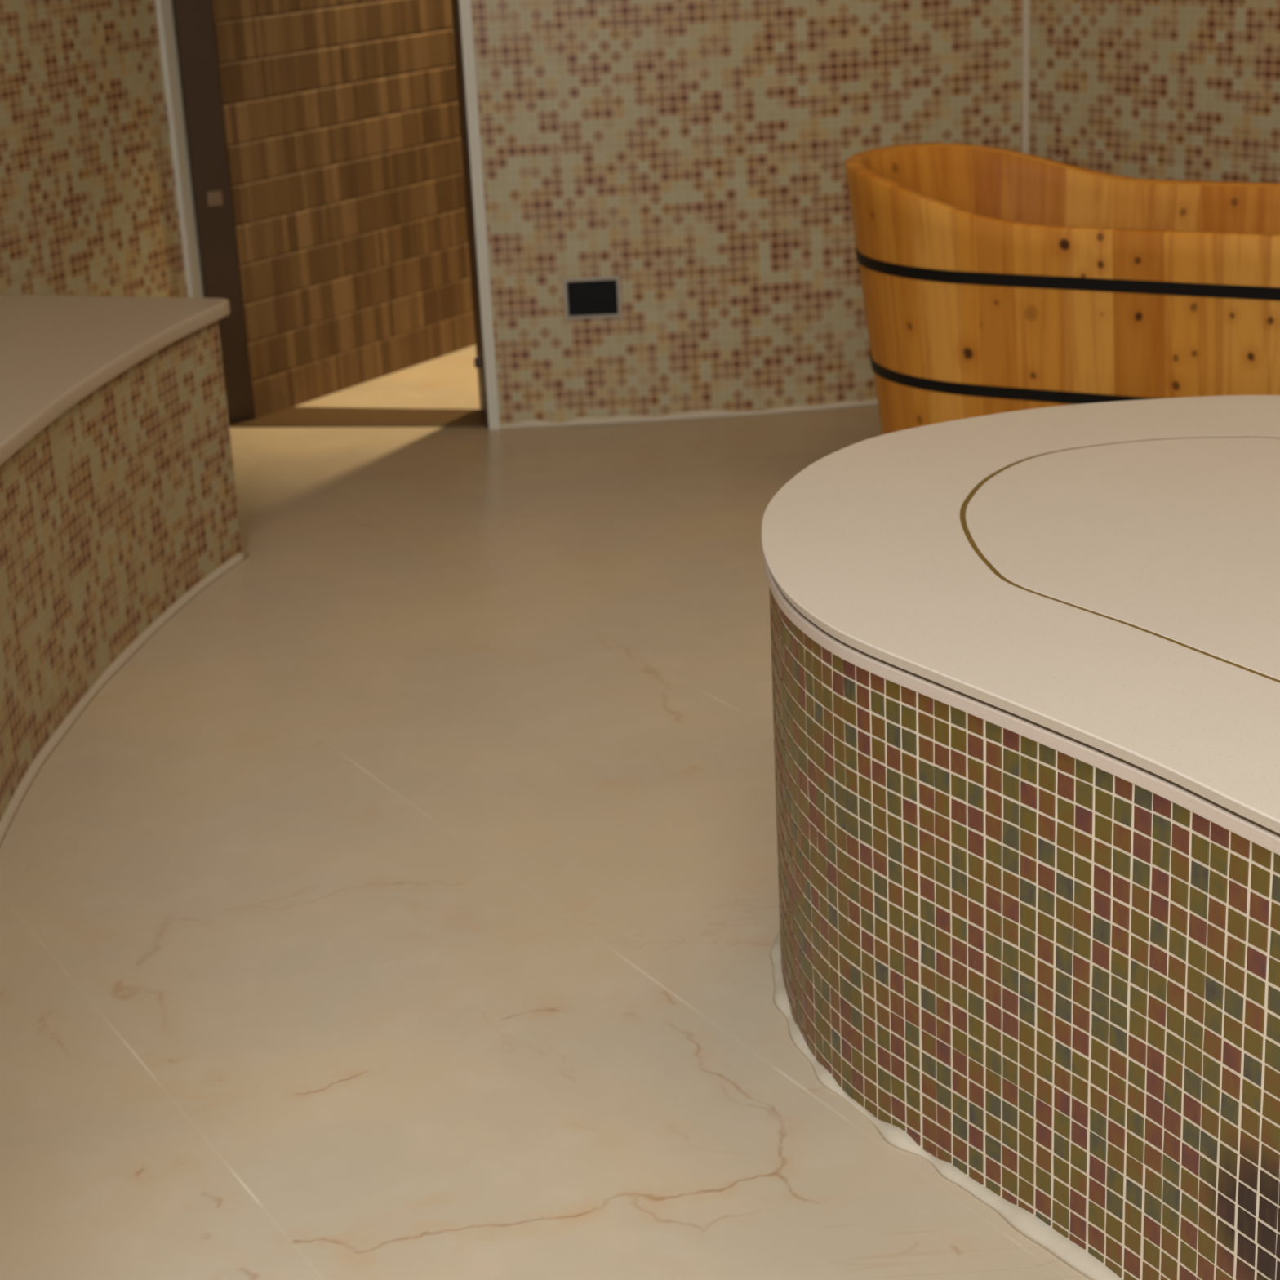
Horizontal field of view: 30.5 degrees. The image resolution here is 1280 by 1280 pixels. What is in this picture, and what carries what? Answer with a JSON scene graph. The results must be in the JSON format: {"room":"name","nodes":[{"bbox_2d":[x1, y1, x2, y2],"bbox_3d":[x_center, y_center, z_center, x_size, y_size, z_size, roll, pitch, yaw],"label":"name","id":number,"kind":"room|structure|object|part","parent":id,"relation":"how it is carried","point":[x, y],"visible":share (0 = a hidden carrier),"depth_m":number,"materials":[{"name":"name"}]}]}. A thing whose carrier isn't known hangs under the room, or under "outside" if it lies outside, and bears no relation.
{"room":"spa","nodes":[
{"label":"spa","id":0,"kind":"room"},
{"bbox_2d":[0,0,187,297],"bbox_3d":[-1.287,-1.456,4.011,0.120,2.600,1.550,4,20,18],"label":"wall","id":1,"kind":"structure","parent":0,"point":[89,204],"depth_m":4.55,"materials":[{"name":"tile"}]},
{"bbox_2d":[155,0,204,297],"bbox_3d":[-0.985,-1.692,4.659,0.012,2.600,0.072,4,20,18],"label":"trim","id":2,"kind":"structure","parent":1,"relation":"attached to","point":[164,8],"depth_m":4.87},
{"bbox_2d":[211,0,475,418],"bbox_3d":[-0.100,-2.193,5.998,0.100,2.600,3.200,9,22,31],"label":"wall","id":3,"kind":"structure","parent":0,"point":[342,127],"depth_m":5.27,"materials":[{"name":"brown wood"}]},
{"bbox_2d":[0,344,1090,1279],"bbox_3d":[0.664,0.270,2.850,8.300,0.100,11.200,-3,19,0],"label":"floor","id":4,"kind":"structure","parent":0,"point":[404,905],"depth_m":2.71,"materials":[{"name":"beige stone"}]},
{"bbox_2d":[0,294,248,846],"bbox_3d":[-0.976,0.047,2.891,0.861,0.450,2.877,-3,19,0],"label":"bench","id":5,"kind":"object","parent":4,"relation":"on","point":[118,500],"visible":1,"depth_m":3.57,"materials":[{"name":"tile"}]},
{"bbox_3d":[-0.986,-0.152,2.824,0.861,0.027,2.876,-3,19,0],"label":"seat","id":6,"kind":"part","parent":5,"relation":"part of","materials":[{"name":"beige stone"}]},
{"bbox_2d":[229,406,485,426],"bbox_3d":[-0.597,-0.484,5.086,0.590,0.004,0.174,1,19,11],"label":"threshold","id":7,"kind":"object","parent":4,"relation":"on","point":[293,416],"depth_m":5.06,"materials":[{"name":"brown stone"}]},
{"bbox_2d":[761,395,1279,1279],"bbox_3d":[0.981,0.286,1.852,1.081,0.482,2.479,-13,21,-27],"label":"platform","id":8,"kind":"object","parent":4,"relation":"on","point":[1025,664],"visible":1,"depth_m":2.04,"materials":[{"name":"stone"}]},
{"bbox_3d":[0.924,0.068,1.773,0.653,0.013,2.039,-11,21,-23],"label":"panel","id":9,"kind":"part","parent":8,"relation":"part of","materials":[{"name":"beige stone"}]},
{"bbox_2d":[844,142,1279,435],"bbox_3d":[0.946,-0.494,3.941,1.264,0.615,0.548,8,22,29],"label":"bathtub","id":10,"kind":"object","parent":4,"relation":"on","point":[994,280],"visible":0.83,"depth_m":3.84,"materials":[{"name":"brown wood"}]},
{"bbox_2d":[471,0,1022,425],"bbox_3d":[0.198,-1.729,4.593,1.160,2.600,0.147,-5,19,-6],"label":"wall","id":11,"kind":"structure","parent":0,"point":[694,153],"depth_m":4.79,"materials":[{"name":"tile"}]},
{"bbox_2d":[458,0,500,429],"bbox_3d":[-0.367,-1.673,4.510,0.023,2.600,0.006,-3,19,0],"label":"trim","id":12,"kind":"structure","parent":11,"relation":"attached to","point":[465,10],"depth_m":4.78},
{"bbox_2d":[562,275,622,319],"bbox_3d":[-0.098,-0.706,4.838,0.119,0.086,0.007,-3,19,1],"label":"wall socket","id":13,"kind":"object","parent":11,"relation":"attached to","point":[584,297],"visible":1,"depth_m":4.83,"materials":[{"name":"black plastic"}]},
{"bbox_2d":[500,399,878,428],"bbox_3d":[0.161,-0.483,4.948,0.950,0.018,0.050,-4,19,-5],"label":"baseboard","id":14,"kind":"structure","parent":11,"relation":"attached to","point":[704,414],"depth_m":4.92,"materials":[{"name":"white tile"}]},
{"bbox_2d":[1022,0,1030,154],"bbox_3d":[0.766,-1.774,4.640,0.015,2.600,0.004,-8,19,-15],"label":"trim","id":15,"kind":"structure","parent":11,"relation":"attached to","point":[1025,3],"depth_m":4.84,"materials":[{"name":"white tile"}]},
{"bbox_2d":[1029,0,1279,182],"bbox_3d":[2.494,-1.224,2.773,0.090,2.600,5.200,-18,24,-37],"label":"wall","id":16,"kind":"structure","parent":0,"point":[1173,90],"depth_m":4.61,"materials":[{"name":"tile"}]},
{"bbox_3d":[-0.736,-2.696,4.279,0.669,0.480,0.278,-3,19,0],"label":"lintel","id":17,"kind":"object","parent":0,"visible":0},
{"bbox_2d":[172,0,254,423],"bbox_3d":[-0.924,-1.473,4.753,0.056,2.120,0.069,6,21,25],"label":"door jamb","id":18,"kind":"structure","parent":17,"relation":"attached to","point":[194,29],"depth_m":4.92,"materials":[{"name":"brown wood"}]},
{"bbox_3d":[-0.893,-0.928,4.932,0.034,0.032,0.006,-11,20,-23],"label":"strike plate","id":19,"kind":"part","parent":18,"relation":"part of","materials":[{"name":"metal"}]},
{"bbox_2d":[451,0,488,427],"bbox_3d":[-0.379,-1.476,4.681,0.036,2.120,0.174,-3,19,0],"label":"door jamb","id":20,"kind":"structure","parent":17,"relation":"attached to","point":[479,363],"depth_m":4.87,"materials":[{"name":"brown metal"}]}
]}

